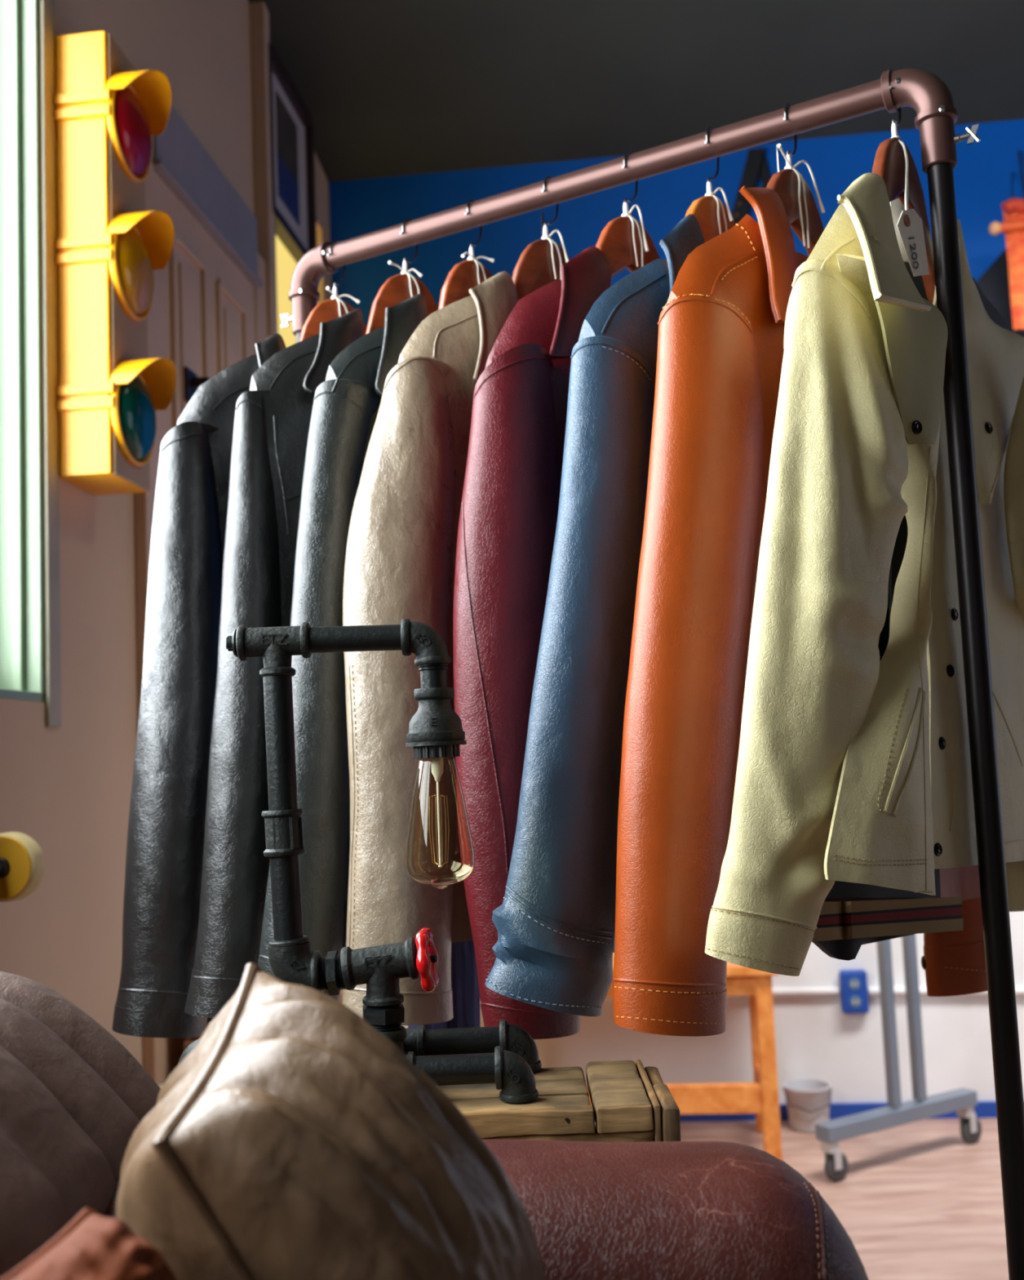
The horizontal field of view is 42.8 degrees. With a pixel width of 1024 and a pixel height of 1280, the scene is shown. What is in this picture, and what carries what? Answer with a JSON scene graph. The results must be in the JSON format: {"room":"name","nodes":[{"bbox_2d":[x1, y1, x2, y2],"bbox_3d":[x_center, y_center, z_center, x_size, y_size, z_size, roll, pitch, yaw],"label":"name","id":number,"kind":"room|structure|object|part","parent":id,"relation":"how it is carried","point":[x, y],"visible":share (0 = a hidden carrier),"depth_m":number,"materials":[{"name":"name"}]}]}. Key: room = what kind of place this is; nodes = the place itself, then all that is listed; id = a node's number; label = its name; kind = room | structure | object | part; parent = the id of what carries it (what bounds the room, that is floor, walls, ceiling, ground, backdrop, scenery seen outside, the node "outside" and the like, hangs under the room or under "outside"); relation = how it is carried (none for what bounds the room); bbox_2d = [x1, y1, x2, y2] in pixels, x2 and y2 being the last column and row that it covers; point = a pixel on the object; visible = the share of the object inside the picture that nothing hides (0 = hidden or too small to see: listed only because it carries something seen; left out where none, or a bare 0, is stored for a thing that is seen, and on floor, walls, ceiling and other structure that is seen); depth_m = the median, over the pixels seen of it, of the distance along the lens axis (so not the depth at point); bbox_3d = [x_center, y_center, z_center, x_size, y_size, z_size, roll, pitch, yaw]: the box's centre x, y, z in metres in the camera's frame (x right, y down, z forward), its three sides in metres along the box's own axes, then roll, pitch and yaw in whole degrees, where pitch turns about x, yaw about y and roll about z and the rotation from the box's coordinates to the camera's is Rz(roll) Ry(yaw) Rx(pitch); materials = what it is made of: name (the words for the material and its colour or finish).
{"room":"clothing store","nodes":[
{"label":"clothing store","id":0,"kind":"room"},
{"bbox_2d":[0,0,332,1066],"bbox_3d":[-1.026,-0.590,0.762,0.160,3.600,7.000,-3,-5,6],"label":"wall","id":1,"kind":"structure","parent":0,"point":[67,788],"depth_m":2.33,"materials":[{"name":"paint"}]},
{"bbox_2d":[0,0,44,702],"bbox_3d":[-0.993,-0.740,1.044,0.140,1.493,2.350,-3,-5,6],"label":"window","id":2,"kind":"structure","parent":1,"relation":"in","point":[21,518],"depth_m":2.17,"materials":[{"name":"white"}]},
{"bbox_2d":[0,831,44,902],"bbox_3d":[-0.718,0.550,1.721,0.112,0.726,0.240,-3,-5,6],"label":"skateboard","id":3,"kind":"object","parent":1,"relation":"attached to","point":[22,860],"visible":1,"depth_m":1.82,"materials":[{"name":"plastic"}]},
{"bbox_2d":[39,0,61,727],"bbox_3d":[-0.786,-0.629,2.220,0.008,1.553,0.044,-3,-5,6],"label":"trim","id":4,"kind":"structure","parent":1,"relation":"attached to","point":[46,7],"depth_m":2.20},
{"bbox_2d":[53,31,177,495],"bbox_3d":[-0.708,-0.662,2.315,0.208,0.783,0.184,-2,-5,0],"label":"traffic light","id":5,"kind":"object","parent":1,"relation":"attached to","point":[107,113],"visible":1,"depth_m":2.25,"materials":[{"name":"yellow metal"}]},
{"bbox_3d":[-0.680,-0.663,2.319,0.005,0.779,0.153,-3,-5,6],"label":"panel","id":6,"kind":"part","parent":5,"relation":"part of","materials":[{"name":"yellow metal"}]},
{"bbox_2d":[106,69,171,135],"bbox_3d":[-0.656,-0.976,2.340,0.076,0.064,0.174,-3,-5,6],"label":"hood","id":7,"kind":"object","parent":5,"relation":"attached to","point":[148,92],"depth_m":2.35,"materials":[{"name":"yellow metal"}]},
{"bbox_2d":[107,210,173,270],"bbox_3d":[-0.645,-0.720,2.316,0.076,0.064,0.174,-3,-5,6],"label":"hood","id":8,"kind":"object","parent":5,"relation":"attached to","point":[150,234],"depth_m":2.32,"materials":[{"name":"yellow metal"}]},
{"bbox_2d":[110,357,177,410],"bbox_3d":[-0.634,-0.458,2.292,0.076,0.064,0.174,-3,-5,6],"label":"hood","id":9,"kind":"object","parent":5,"relation":"attached to","point":[152,382],"depth_m":2.29,"materials":[{"name":"yellow metal"}]},
{"bbox_2d":[134,135,266,1084],"bbox_3d":[-0.660,0.178,2.924,0.026,2.442,0.847,-3,-5,6],"label":"trim","id":10,"kind":"structure","parent":1,"relation":"attached to","point":[155,1050],"depth_m":2.54,"materials":[{"name":"paint"}]},
{"bbox_2d":[153,170,255,1075],"bbox_3d":[-0.637,0.225,2.907,0.070,2.342,0.687,-3,-5,6],"label":"door","id":11,"kind":"structure","parent":1,"relation":"in","point":[205,304],"depth_m":2.88,"materials":[{"name":"paint"}]},
{"bbox_3d":[-0.696,-0.558,2.834,0.012,0.610,0.211,-3,-5,6],"label":"panel moulding","id":12,"kind":"part","parent":11,"relation":"part of","materials":[{"name":"paint"}]},
{"bbox_3d":[-0.678,-0.544,2.818,0.054,0.075,0.070,-2,-5,0],"label":"handle","id":13,"kind":"part","parent":11,"relation":"part of","materials":[{"name":"black metal"}]},
{"bbox_3d":[-0.664,-0.532,3.125,0.012,0.610,0.211,-3,-5,6],"label":"panel moulding","id":14,"kind":"part","parent":11,"relation":"part of","materials":[{"name":"paint"}]},
{"bbox_2d":[152,105,264,287],"bbox_3d":[-0.702,-1.028,3.025,0.044,0.181,0.707,-3,-5,6],"label":"panel","id":15,"kind":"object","parent":1,"relation":"attached to","point":[180,160],"depth_m":2.98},
{"bbox_2d":[249,1,277,337],"bbox_3d":[-0.622,-0.211,3.400,0.040,3.250,0.050,-3,-5,6],"label":"trim","id":16,"kind":"structure","parent":1,"relation":"attached to","point":[260,15],"depth_m":3.48,"materials":[{"name":"paint"}]},
{"bbox_2d":[268,42,316,262],"bbox_3d":[-0.642,-1.362,3.743,0.040,0.476,0.465,-3,-5,6],"label":"picture frame","id":17,"kind":"object","parent":1,"relation":"attached to","point":[291,126],"visible":0.59,"depth_m":3.76,"materials":[{"name":"brown wood"}]},
{"bbox_2d":[275,90,298,184],"bbox_3d":[-0.645,-1.438,3.750,0.003,0.181,0.214,-3,-5,6],"label":"print","id":18,"kind":"object","parent":17,"relation":"on","point":[286,132],"depth_m":3.74},
{"bbox_2d":[276,152,300,226],"bbox_3d":[-0.639,-1.286,3.736,0.003,0.124,0.214,-3,-5,6],"label":"print","id":19,"kind":"object","parent":17,"relation":"attached to","point":[288,192],"depth_m":3.73},
{"bbox_2d":[275,213,325,346],"bbox_3d":[-0.638,-0.071,3.832,0.100,2.602,0.584,-3,-5,6],"label":"window","id":20,"kind":"structure","parent":1,"relation":"in","point":[286,264],"depth_m":3.83,"materials":[{"name":"paint"}]},
{"bbox_3d":[-0.618,-0.072,3.829,0.006,2.602,0.584,-3,-5,6],"label":"pane","id":21,"kind":"part","parent":20,"relation":"part of","materials":[{"name":"yellow"}]},
{"bbox_2d":[248,0,1023,182],"bbox_3d":[1.577,-2.234,0.665,5.400,0.596,7.100,-3,-5,6],"label":"ceiling","id":22,"kind":"structure","parent":0,"point":[387,88],"depth_m":3.81,"materials":[{"name":"paint"}]},
{"bbox_2d":[328,119,1023,1104],"bbox_3d":[1.954,-0.411,4.028,5.360,3.600,0.160,-3,-5,6],"label":"wall","id":23,"kind":"structure","parent":0,"point":[983,173],"depth_m":4.09,"materials":[{"name":"blue paint"}]},
{"bbox_2d":[731,145,770,224],"bbox_3d":[0.762,-1.378,4.145,0.241,0.416,0.055,-2,-5,0],"label":"strap","id":24,"kind":"object","parent":23,"relation":"hanging from","point":[756,162],"visible":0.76,"depth_m":4.15,"materials":[{"name":"black leather"}]},
{"bbox_2d":[727,986,839,996],"bbox_3d":[0.749,1.062,3.940,0.464,0.027,0.024,-3,-5,6],"label":"conduit","id":25,"kind":"object","parent":23,"relation":"attached to","point":[820,990],"visible":0.34,"depth_m":3.92,"materials":[{"name":"white paint"}]},
{"bbox_2d":[594,1101,997,1123],"bbox_3d":[2.097,1.345,3.768,5.200,0.044,0.016,-3,-5,6],"label":"baseboard","id":26,"kind":"structure","parent":23,"relation":"attached to","point":[984,1109],"depth_m":3.88,"materials":[{"name":"blue"}]},
{"bbox_2d":[839,969,869,1013],"bbox_3d":[1.022,1.050,3.901,0.078,0.125,0.044,-3,-5,6],"label":"electrical outlet","id":27,"kind":"object","parent":23,"relation":"attached to","point":[853,983],"visible":1,"depth_m":3.88,"materials":[{"name":"blue plastic"}]},
{"bbox_2d":[848,977,861,990],"bbox_3d":[1.019,1.022,3.884,0.036,0.036,0.003,-3,-5,6],"label":"socket","id":28,"kind":"object","parent":27,"relation":"attached to","point":[855,984],"depth_m":3.88,"materials":[{"name":"beige plastic"}]},
{"bbox_2d":[849,995,862,1008],"bbox_3d":[1.021,1.074,3.879,0.036,0.036,0.003,-3,-5,6],"label":"socket","id":29,"kind":"object","parent":27,"relation":"attached to","point":[855,1002],"depth_m":3.88,"materials":[{"name":"beige plastic"}]},
{"bbox_2d":[868,986,1023,995],"bbox_3d":[1.601,1.034,3.847,1.077,0.048,0.024,-3,-5,6],"label":"conduit","id":30,"kind":"object","parent":23,"relation":"attached to","point":[872,990],"visible":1,"depth_m":3.88,"materials":[{"name":"white paint"}]},
{"bbox_2d":[977,150,1023,337],"bbox_3d":[1.535,-0.607,3.935,0.536,1.843,0.102,-2,-5,0],"label":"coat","id":31,"kind":"object","parent":23,"relation":"hanging from","point":[994,283],"visible":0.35,"depth_m":3.96,"materials":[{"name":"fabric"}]},
{"bbox_3d":[1.575,-1.371,4.013,0.014,0.312,0.088,-3,-5,8],"label":"hanging cord","id":32,"kind":"part","parent":31,"relation":"part of","materials":[{"name":"blue fabric"}]},
{"bbox_2d":[989,171,1023,330],"bbox_3d":[1.554,-1.185,3.934,0.224,0.583,0.308,-4,-6,19],"label":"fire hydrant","id":33,"kind":"object","parent":23,"relation":"hanging from","point":[1013,225],"visible":1,"depth_m":3.83,"materials":[{"name":"orange metal"}]},
{"bbox_3d":[1.419,-1.210,3.840,0.032,0.040,0.040,-2,-5,0],"label":"rod","id":34,"kind":"part","parent":33,"relation":"part of","materials":[{"name":"brown"}]},
{"bbox_3d":[1.530,-1.218,3.828,0.196,0.032,0.028,-3,-5,6],"label":"rod","id":35,"kind":"part","parent":33,"relation":"part of","materials":[{"name":"orange metal"}]},
{"bbox_3d":[1.583,-1.339,3.952,0.130,0.274,0.294,-5,-6,25],"label":"hanging cord","id":36,"kind":"part","parent":33,"relation":"part of","materials":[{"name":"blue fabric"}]},
{"bbox_3d":[1.503,-1.277,3.837,0.123,0.046,0.040,-3,-5,6],"label":"tassel trim","id":37,"kind":"part","parent":33,"relation":"part of","materials":[{"name":"orange"}]},
{"bbox_2d":[680,1118,1009,1279],"bbox_3d":[1.712,1.112,0.304,5.520,0.100,7.320,-3,-5,6],"label":"floor","id":38,"kind":"structure","parent":0,"point":[916,1200],"depth_m":3.23,"materials":[{"name":"beige wood"}]},
{"bbox_2d":[183,989,343,1050],"bbox_3d":[-0.455,1.039,2.660,0.300,0.662,0.428,-3,-5,6],"label":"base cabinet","id":39,"kind":"object","parent":38,"relation":"on","point":[189,1040],"visible":0.09,"depth_m":2.50,"materials":[{"name":"brown wood"}]},
{"bbox_3d":[-0.546,1.045,2.463,0.134,0.562,0.018,-3,-5,6],"label":"door","id":40,"kind":"part","parent":39,"relation":"part of","materials":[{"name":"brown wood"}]},
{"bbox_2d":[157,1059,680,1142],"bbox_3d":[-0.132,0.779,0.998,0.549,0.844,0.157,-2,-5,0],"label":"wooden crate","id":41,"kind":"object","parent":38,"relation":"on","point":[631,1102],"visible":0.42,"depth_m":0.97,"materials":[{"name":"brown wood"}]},
{"bbox_2d":[177,617,542,1103],"bbox_3d":[-0.137,0.173,1.067,0.308,0.380,0.128,-2,-5,0],"label":"lamp","id":42,"kind":"object","parent":41,"relation":"on","point":[506,1055],"visible":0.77,"depth_m":1.06,"materials":[{"name":"metal"}]},
{"bbox_2d":[413,744,460,758],"bbox_3d":[-0.062,0.091,1.074,0.038,0.011,0.038,-2,-5,0],"label":"socket","id":43,"kind":"object","parent":42,"relation":"attached to","point":[420,751],"depth_m":1.06,"materials":[{"name":"black metal"}]},
{"bbox_3d":[-0.060,0.140,1.069,0.011,0.092,0.010,-2,-5,0],"label":"glass stem","id":44,"kind":"part","parent":42,"relation":"part of","materials":[{"name":"white"}]},
{"bbox_3d":[-0.060,0.149,1.069,0.056,0.109,0.056,-2,-5,0],"label":"bulb","id":45,"kind":"part","parent":42,"relation":"part of","materials":[{"name":"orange glass"}]},
{"bbox_3d":[-0.171,0.366,0.972,0.465,0.019,0.016,-2,-5,0],"label":"rail","id":46,"kind":"part","parent":41,"relation":"part of","materials":[{"name":"brown wood"}]},
{"bbox_3d":[0.084,0.355,0.971,0.042,0.019,0.015,-2,-5,0],"label":"rail","id":47,"kind":"part","parent":41,"relation":"part of","materials":[{"name":"brown wood"}]},
{"bbox_3d":[0.135,0.775,1.036,0.015,0.838,0.071,-2,-5,0],"label":"corner post","id":48,"kind":"part","parent":41,"relation":"part of","materials":[{"name":"brown wood"}]},
{"bbox_3d":[0.135,0.766,0.961,0.015,0.842,0.072,-2,-5,0],"label":"corner post","id":49,"kind":"part","parent":41,"relation":"part of","materials":[{"name":"brown wood"}]},
{"bbox_2d":[0,971,869,1279],"bbox_3d":[-0.268,0.651,0.287,1.010,0.980,1.190,-2,-5,0],"label":"sofa","id":50,"kind":"object","parent":38,"relation":"on","point":[73,1099],"visible":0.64,"depth_m":0.76,"materials":[{"name":"red leather"}]},
{"bbox_3d":[-0.382,0.492,0.415,0.240,0.630,0.973,-3,-5,6],"label":"backrest","id":51,"kind":"part","parent":50,"relation":"part of","materials":[{"name":"brown leather"}]},
{"bbox_2d":[0,1208,177,1279],"bbox_3d":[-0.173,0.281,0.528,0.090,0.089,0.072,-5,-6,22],"label":"throw pillow","id":52,"kind":"object","parent":50,"relation":"on","point":[93,1246],"visible":1,"depth_m":0.51,"materials":[{"name":"orange leather"}]},
{"bbox_2d":[116,962,546,1279],"bbox_3d":[-0.090,0.283,0.630,0.210,0.238,0.161,-2,-5,0],"label":"throw pillow","id":53,"kind":"object","parent":50,"relation":"on","point":[295,1140],"visible":0.98,"depth_m":0.58,"materials":[{"name":"beige leather"}]},
{"bbox_3d":[-0.091,0.454,0.799,0.620,0.268,0.205,-2,-5,0],"label":"arm","id":54,"kind":"part","parent":50,"relation":"part of","materials":[{"name":"red leather"}]},
{"bbox_2d":[280,67,1023,1279],"bbox_3d":[0.110,0.338,1.439,0.897,1.785,0.480,-6,-6,31],"label":"clothes rack","id":55,"kind":"object","parent":38,"relation":"on","point":[923,91],"visible":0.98,"depth_m":1.28,"materials":[{"name":"brown metal"}]},
{"bbox_2d":[111,333,286,1038],"bbox_3d":[-0.221,0.031,1.609,0.547,0.830,0.091,1,-6,-32],"label":"leather jacket","id":56,"kind":"object","parent":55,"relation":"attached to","point":[166,821],"visible":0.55,"depth_m":1.46,"materials":[{"name":"black leather"}]},
{"bbox_2d":[184,308,363,1018],"bbox_3d":[-0.126,0.003,1.555,0.551,0.810,0.077,1,-6,-33],"label":"leather jacket","id":57,"kind":"object","parent":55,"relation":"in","point":[273,418],"visible":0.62,"depth_m":1.42,"materials":[{"name":"black leather"}]},
{"bbox_2d":[298,240,366,342],"bbox_3d":[-0.226,-0.373,1.679,0.400,0.292,0.024,1,-6,-32],"label":"hanger","id":58,"kind":"object","parent":55,"relation":"hanging from","point":[326,310],"visible":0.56,"depth_m":1.67,"materials":[{"name":"brown wood"}]},
{"bbox_2d":[326,286,359,316],"bbox_3d":[-0.220,-0.422,1.682,0.046,0.055,0.019,1,-6,-31],"label":"string","id":59,"kind":"object","parent":58,"relation":"hanging from","point":[334,296],"visible":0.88,"depth_m":1.68,"materials":[{"name":"beige fabric"}]},
{"bbox_2d":[257,293,427,1001],"bbox_3d":[-0.045,-0.011,1.500,0.561,0.781,0.083,2,-7,-40],"label":"leather jacket","id":60,"kind":"object","parent":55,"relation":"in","point":[346,406],"visible":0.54,"depth_m":1.35,"materials":[{"name":"black leather"}]},
{"bbox_2d":[365,218,438,333],"bbox_3d":[-0.131,-0.392,1.617,0.400,0.274,0.027,1,-6,-32],"label":"hanger","id":61,"kind":"object","parent":55,"relation":"hanging from","point":[396,290],"visible":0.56,"depth_m":1.60,"materials":[{"name":"brown wood"}]},
{"bbox_2d":[388,260,422,297],"bbox_3d":[-0.134,-0.438,1.613,0.046,0.050,0.019,1,-6,-33],"label":"string","id":62,"kind":"object","parent":61,"relation":"hanging from","point":[390,262],"visible":0.93,"depth_m":1.62,"materials":[{"name":"beige fabric"}]},
{"bbox_2d":[342,271,517,1026],"bbox_3d":[0.041,-0.015,1.459,0.557,0.799,0.095,2,-7,-39],"label":"leather jacket","id":63,"kind":"object","parent":55,"relation":"in","point":[401,557],"visible":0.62,"depth_m":1.30,"materials":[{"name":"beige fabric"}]},
{"bbox_2d":[438,199,493,309],"bbox_3d":[-0.045,-0.395,1.568,0.400,0.284,0.022,2,-7,-41],"label":"hanger","id":64,"kind":"object","parent":55,"relation":"hanging from","point":[463,277],"visible":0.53,"depth_m":1.55,"materials":[{"name":"brown wood"}]},
{"bbox_2d":[461,251,494,284],"bbox_3d":[-0.045,-0.436,1.569,0.050,0.056,0.020,2,-7,-41],"label":"string","id":65,"kind":"object","parent":64,"relation":"hanging from","point":[471,257],"visible":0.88,"depth_m":1.57,"materials":[{"name":"beige fabric"}]},
{"bbox_2d":[408,212,544,1029],"bbox_3d":[-0.039,-0.036,1.461,0.214,0.950,0.029,1,-6,-34],"label":"jacket","id":66,"kind":"object","parent":55,"relation":"hanging from","point":[464,980],"visible":0.04,"depth_m":1.39,"materials":[{"name":"blue fabric"}]},
{"bbox_3d":[-0.090,0.068,1.410,0.075,0.726,0.026,0,-6,-28],"label":"trouser leg","id":67,"kind":"part","parent":66,"relation":"part of","materials":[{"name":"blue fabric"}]},
{"bbox_3d":[-0.053,0.069,1.438,0.077,0.739,0.026,0,-6,-27],"label":"trouser leg","id":68,"kind":"part","parent":66,"relation":"part of","materials":[{"name":"blue fabric"}]},
{"bbox_2d":[511,176,571,301],"bbox_3d":[0.041,-0.399,1.510,0.400,0.296,0.028,1,-6,-34],"label":"hanger","id":69,"kind":"object","parent":55,"relation":"hanging from","point":[534,269],"visible":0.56,"depth_m":1.50,"materials":[{"name":"brown wood"}]},
{"bbox_2d":[542,229,568,279],"bbox_3d":[0.051,-0.445,1.510,0.032,0.062,0.014,-2,-5,0],"label":"string","id":70,"kind":"object","parent":69,"relation":"hanging from","point":[545,237],"visible":0.96,"depth_m":1.51,"materials":[{"name":"beige fabric"}]},
{"bbox_3d":[0.073,-0.529,1.520,0.762,0.030,0.030,-6,-6,31],"label":"rail","id":71,"kind":"part","parent":55,"relation":"part of","materials":[{"name":"brown metal"}]},
{"bbox_2d":[595,151,660,279],"bbox_3d":[0.130,-0.394,1.454,0.400,0.323,0.027,1,-7,-36],"label":"hanger","id":72,"kind":"object","parent":55,"relation":"hanging from","point":[615,241],"visible":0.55,"depth_m":1.45,"materials":[{"name":"brown wood"}]},
{"bbox_2d":[453,245,611,1039],"bbox_3d":[0.157,-0.021,1.403,0.515,0.817,0.091,1,-6,-35],"label":"leather jacket","id":73,"kind":"object","parent":72,"relation":"hanging from","point":[508,515],"visible":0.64,"depth_m":1.25,"materials":[{"name":"red leather"}]},
{"bbox_2d":[622,204,649,266],"bbox_3d":[0.138,-0.450,1.456,0.029,0.074,0.014,-2,-5,0],"label":"string","id":74,"kind":"object","parent":72,"relation":"hanging from","point":[626,214],"visible":0.98,"depth_m":1.46,"materials":[{"name":"beige fabric"}]},
{"bbox_2d":[684,126,735,242],"bbox_3d":[0.216,-0.409,1.404,0.400,0.308,0.023,2,-7,-41],"label":"hanger","id":75,"kind":"object","parent":55,"relation":"hanging from","point":[704,208],"visible":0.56,"depth_m":1.40,"materials":[{"name":"brown wood"}]},
{"bbox_2d":[484,213,705,1017],"bbox_3d":[0.202,-0.056,1.328,0.609,0.788,0.089,2,-7,-41],"label":"leather jacket","id":76,"kind":"object","parent":75,"relation":"hanging from","point":[555,921],"visible":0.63,"depth_m":1.16,"materials":[{"name":"blue leather"}]},
{"bbox_2d":[705,186,733,234],"bbox_3d":[0.225,-0.454,1.407,0.030,0.070,0.014,-2,-5,0],"label":"string","id":77,"kind":"object","parent":75,"relation":"hanging from","point":[710,193],"visible":0.84,"depth_m":1.41,"materials":[{"name":"beige fabric"}]},
{"bbox_2d":[758,102,824,256],"bbox_3d":[0.293,-0.423,1.361,0.400,0.295,0.022,2,-7,-42],"label":"hanger","id":78,"kind":"object","parent":55,"relation":"hanging from","point":[784,182],"visible":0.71,"depth_m":1.36,"materials":[{"name":"brown wood"}]},
{"bbox_2d":[613,185,987,1036],"bbox_3d":[0.321,-0.034,1.321,0.092,0.848,0.669,-8,-7,44],"label":"leather jacket","id":79,"kind":"object","parent":78,"relation":"hanging from","point":[722,322],"visible":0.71,"depth_m":1.12,"materials":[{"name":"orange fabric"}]},
{"bbox_2d":[777,143,826,248],"bbox_3d":[0.298,-0.457,1.363,0.077,0.099,0.020,2,-7,-42],"label":"string","id":80,"kind":"object","parent":78,"relation":"hanging from","point":[780,146],"visible":0.99,"depth_m":1.36,"materials":[{"name":"beige fabric"}]},
{"bbox_2d":[776,142,964,960],"bbox_3d":[0.310,-0.117,1.308,0.308,0.845,0.091,3,-7,-45],"label":"jacket","id":81,"kind":"object","parent":55,"relation":"hanging from","point":[844,927],"visible":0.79,"depth_m":1.24,"materials":[{"name":"brown fabric"}]},
{"bbox_2d":[872,71,935,303],"bbox_3d":[0.389,-0.426,1.302,0.020,0.309,0.400,-7,-7,42],"label":"hanger","id":82,"kind":"object","parent":55,"relation":"hanging from","point":[890,162],"visible":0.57,"depth_m":1.31,"materials":[{"name":"brown wood"}]},
{"bbox_2d":[705,172,1023,976],"bbox_3d":[0.482,-0.080,1.310,0.154,0.730,0.842,-8,-7,44],"label":"leather jacket","id":83,"kind":"object","parent":82,"relation":"hanging from","point":[855,766],"visible":0.95,"depth_m":1.09,"materials":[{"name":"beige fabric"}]},
{"bbox_3d":[0.329,-0.058,1.124,0.037,0.551,0.246,-7,-7,41],"label":"panel","id":84,"kind":"part","parent":83,"relation":"part of","materials":[{"name":"beige leather"}]},
{"bbox_3d":[0.518,-0.097,1.444,0.010,0.648,0.603,-7,-7,42],"label":"panel","id":85,"kind":"part","parent":83,"relation":"part of","materials":[{"name":"beige leather"}]},
{"bbox_3d":[0.537,-0.100,1.411,0.026,0.675,0.498,-7,-7,41],"label":"panel","id":86,"kind":"part","parent":83,"relation":"part of","materials":[{"name":"beige leather"}]},
{"bbox_2d":[890,135,929,276],"bbox_3d":[0.382,-0.425,1.264,0.032,0.164,0.088,-4,-6,17],"label":"price tag","id":87,"kind":"object","parent":82,"relation":"hanging from","point":[908,224],"visible":0.98,"depth_m":1.25,"materials":[{"name":"white paper"}]},
{"bbox_2d":[586,952,782,1160],"bbox_3d":[0.350,1.172,3.715,0.800,0.526,0.380,-3,-5,6],"label":"trestle","id":88,"kind":"object","parent":38,"relation":"on","point":[760,1097],"visible":0.31,"depth_m":3.52,"materials":[{"name":"orange wood"}]},
{"bbox_3d":[0.725,1.180,3.824,0.045,0.498,0.045,-3,-5,6],"label":"leg","id":89,"kind":"part","parent":88,"relation":"part of","materials":[{"name":"orange wood"}]},
{"bbox_3d":[0.711,1.246,3.668,0.030,0.050,0.300,-3,-5,6],"label":"rail","id":90,"kind":"part","parent":88,"relation":"part of","materials":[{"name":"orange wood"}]},
{"bbox_3d":[0.691,1.154,3.527,0.045,0.498,0.045,-3,-5,6],"label":"leg","id":91,"kind":"part","parent":88,"relation":"part of","materials":[{"name":"orange wood"}]},
{"bbox_2d":[782,1079,831,1133],"bbox_3d":[0.865,1.361,3.808,0.139,0.124,0.146,-2,-5,0],"label":"pail","id":92,"kind":"object","parent":38,"relation":"on","point":[808,1100],"visible":0.91,"depth_m":3.77,"materials":[{"name":"grey plastic"}]},
{"bbox_3d":[0.859,1.330,3.777,0.140,0.054,0.079,-3,-5,6],"label":"handle","id":93,"kind":"part","parent":92,"relation":"part of","materials":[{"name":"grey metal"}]},
{"bbox_2d":[815,933,982,1182],"bbox_3d":[1.258,0.512,3.136,0.591,1.655,1.000,1,-6,-31],"label":"stand","id":94,"kind":"object","parent":38,"relation":"on","point":[962,1100],"visible":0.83,"depth_m":3.48,"materials":[{"name":"grey metal"}]}
]}

